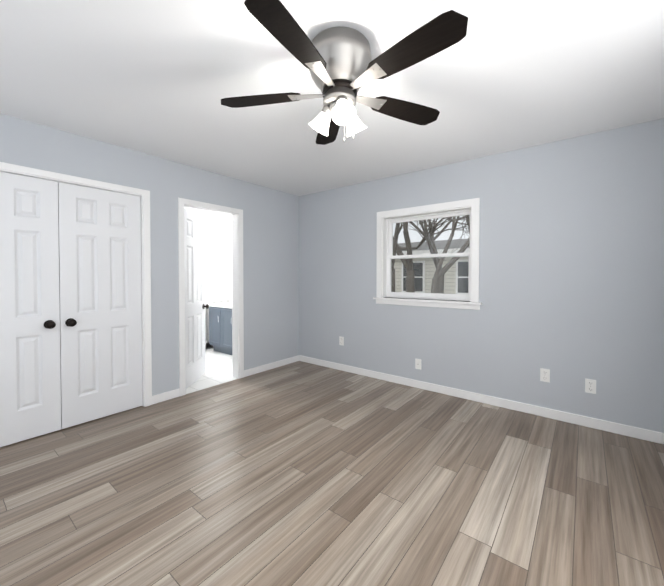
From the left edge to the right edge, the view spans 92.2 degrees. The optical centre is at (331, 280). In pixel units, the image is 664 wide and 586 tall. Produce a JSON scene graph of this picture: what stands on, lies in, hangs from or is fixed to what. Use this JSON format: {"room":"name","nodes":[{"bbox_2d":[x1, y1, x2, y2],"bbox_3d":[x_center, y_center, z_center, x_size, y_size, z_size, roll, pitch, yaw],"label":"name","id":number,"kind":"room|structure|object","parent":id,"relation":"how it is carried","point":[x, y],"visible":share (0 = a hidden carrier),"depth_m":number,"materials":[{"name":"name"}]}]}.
{"room":"empty bedroom","nodes":[
{"label":"empty bedroom","id":0,"kind":"room"},
{"bbox_2d":[0,113,298,395],"bbox_3d":[-1.808,-0.005,3.174,0.120,2.440,4.100,1,1,38],"label":"wall","id":1,"kind":"structure","parent":0,"point":[271,268],"depth_m":3.32,"materials":[{"name":"paint"}]},
{"bbox_2d":[0,172,60,446],"bbox_3d":[-2.393,0.211,2.351,0.103,2.018,0.608,1,1,38],"label":"closet door","id":2,"kind":"structure","parent":1,"relation":"in","point":[30,390],"depth_m":2.46,"materials":[{"name":"white wood"}]},
{"bbox_2d":[0,162,151,406],"bbox_3d":[-2.246,0.180,2.624,0.152,2.088,1.366,1,1,38],"label":"door frame","id":3,"kind":"structure","parent":1,"relation":"attached to","point":[144,195],"depth_m":3.07,"materials":[{"name":"white wood"}]},
{"bbox_2d":[58,182,141,428],"bbox_3d":[-2.013,0.203,2.831,0.103,2.018,0.608,1,1,38],"label":"closet door","id":4,"kind":"structure","parent":1,"relation":"in","point":[100,301],"depth_m":2.81,"materials":[{"name":"white wood"}]},
{"bbox_2d":[152,389,179,404],"bbox_3d":[-1.685,1.171,3.242,0.013,0.085,0.274,1,1,38],"label":"baseboard","id":5,"kind":"structure","parent":1,"relation":"attached to","point":[175,393],"depth_m":3.23,"materials":[{"name":"white wood"}]},
{"bbox_2d":[184,208,208,387],"bbox_3d":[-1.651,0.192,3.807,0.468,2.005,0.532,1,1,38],"label":"bathroom door","id":6,"kind":"structure","parent":1,"relation":"in","point":[195,306],"depth_m":3.78,"materials":[{"name":"white wood"}]},
{"bbox_2d":[178,197,243,395],"bbox_3d":[-1.403,0.167,3.689,0.152,2.078,0.801,1,1,38],"label":"door frame","id":7,"kind":"structure","parent":1,"relation":"attached to","point":[237,306],"depth_m":3.90,"materials":[{"name":"white wood"}]},
{"bbox_2d":[244,355,298,376],"bbox_3d":[-0.798,1.153,4.359,0.017,0.085,0.977,1,1,38],"label":"baseboard","id":8,"kind":"structure","parent":1,"relation":"attached to","point":[255,370],"depth_m":4.31,"materials":[{"name":"white wood"}]},
{"bbox_2d":[0,347,663,585],"bbox_3d":[-1.211,1.270,2.850,6.645,0.100,4.300,1,1,38],"label":"floor","id":9,"kind":"structure","parent":0,"point":[299,473],"depth_m":1.86,"materials":[{"name":"brown wood"}]},
{"bbox_2d":[208,302,231,354],"bbox_3d":[-1.484,0.715,5.191,1.130,0.934,0.546,1,1,38],"label":"bathroom vanity","id":10,"kind":"object","parent":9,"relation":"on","point":[220,327],"visible":0.35,"depth_m":5.13,"materials":[{"name":"grey"}]},
{"bbox_2d":[0,0,663,215],"bbox_3d":[-1.211,-1.269,2.808,6.645,0.100,4.300,1,1,38],"label":"ceiling","id":11,"kind":"structure","parent":0,"point":[160,78],"depth_m":1.92,"materials":[{"name":"white paint"}]},
{"bbox_2d":[221,0,467,144],"bbox_3d":[0.052,-0.977,1.614,1.245,0.445,1.255,1,1,38],"label":"ceiling fan","id":12,"kind":"object","parent":11,"relation":"hanging from","point":[341,65],"visible":1,"depth_m":1.51,"materials":[{"name":"black wood"}]},
{"bbox_2d":[206,118,663,432],"bbox_3d":[0.120,-0.025,4.390,6.495,2.440,0.200,1,1,38],"label":"wall","id":13,"kind":"structure","parent":0,"point":[571,267],"depth_m":2.92,"materials":[{"name":"paint"}]},
{"bbox_2d":[205,234,230,339],"bbox_3d":[-2.429,0.116,5.051,0.090,1.815,1.930,1,1,38],"label":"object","id":14,"kind":"structure","parent":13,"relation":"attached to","point":[217,270],"depth_m":5.57,"materials":[{"name":"white paint"}]},
{"bbox_2d":[339,336,343,345],"bbox_3d":[0.128,0.802,4.264,0.072,0.116,0.008,1,1,38],"label":"electrical outlet","id":15,"kind":"object","parent":13,"relation":"attached to","point":[341,340],"visible":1,"depth_m":4.26,"materials":[{"name":"white plastic"}]},
{"bbox_2d":[415,358,420,369],"bbox_3d":[0.969,0.938,3.595,0.072,0.116,0.018,1,1,38],"label":"electrical outlet","id":16,"kind":"object","parent":13,"relation":"attached to","point":[417,363],"visible":1,"depth_m":3.60,"materials":[{"name":"white plastic"}]},
{"bbox_2d":[373,198,481,309],"bbox_3d":[1.050,-0.275,3.599,1.230,1.115,0.210,1,1,38],"label":"window unit","id":17,"kind":"structure","parent":13,"relation":"in","point":[386,220],"depth_m":3.58,"materials":[{"name":"white wood"}]},
{"bbox_2d":[299,355,662,443],"bbox_3d":[1.001,1.166,3.577,3.810,0.085,0.013,1,1,38],"label":"baseboard","id":18,"kind":"structure","parent":13,"relation":"attached to","point":[628,430],"depth_m":3.02,"materials":[{"name":"white wood"}]},
{"bbox_2d":[540,368,549,382],"bbox_3d":[1.906,0.845,2.858,0.072,0.116,0.008,1,1,38],"label":"electrical outlet","id":19,"kind":"object","parent":13,"relation":"attached to","point":[544,375],"visible":1,"depth_m":2.85,"materials":[{"name":"white plastic"}]},
{"bbox_2d":[585,378,595,393],"bbox_3d":[2.155,0.878,2.662,0.072,0.116,0.008,1,1,38],"label":"electrical outlet","id":20,"kind":"object","parent":13,"relation":"attached to","point":[590,385],"visible":1,"depth_m":2.66,"materials":[{"name":"white plastic"}]},
{"label":"outside","id":21,"kind":"structure","parent":0,"visible":0},
{"bbox_3d":[13.532,1.547,22.497,60.000,0.200,44.800,1,1,38],"label":"ground","id":22,"kind":"structure","parent":21,"visible":0},
{"bbox_2d":[391,223,399,291],"bbox_3d":[2.352,-1.955,11.024,7.314,7.320,5.393,1,1,38],"label":"tree","id":23,"kind":"object","parent":22,"relation":"on","point":[393,261],"depth_m":10.46,"materials":[{"name":"brown plant"}]},
{"bbox_2d":[393,222,414,292],"bbox_3d":[1.214,-1.477,8.171,2.917,6.426,4.946,1,1,38],"label":"tree","id":24,"kind":"object","parent":22,"relation":"on","point":[410,272],"depth_m":8.70,"materials":[{"name":"brown plant"}]},
{"bbox_2d":[394,239,469,293],"bbox_3d":[6.973,-0.348,16.994,15.400,3.770,8.420,1,1,38],"label":"house","id":25,"kind":"structure","parent":22,"relation":"on","point":[462,286],"depth_m":14.31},
{"bbox_2d":[398,217,468,249],"bbox_3d":[2.362,-1.439,11.261,5.878,6.268,3.461,1,1,38],"label":"tree","id":26,"kind":"object","parent":22,"relation":"on","point":[431,232],"depth_m":9.81,"materials":[{"name":"brown plant"}]},
{"bbox_2d":[410,215,469,293],"bbox_3d":[3.931,-1.403,9.446,6.821,6.241,6.567,1,1,38],"label":"tree","id":27,"kind":"object","parent":22,"relation":"on","point":[440,287],"depth_m":9.56,"materials":[{"name":"brown plant"}]},
{"bbox_2d":[431,216,469,292],"bbox_3d":[4.481,-0.879,8.412,4.144,5.242,4.662,1,1,38],"label":"tree","id":28,"kind":"object","parent":22,"relation":"on","point":[447,265],"depth_m":8.12,"materials":[{"name":"brown plant"}]}
]}

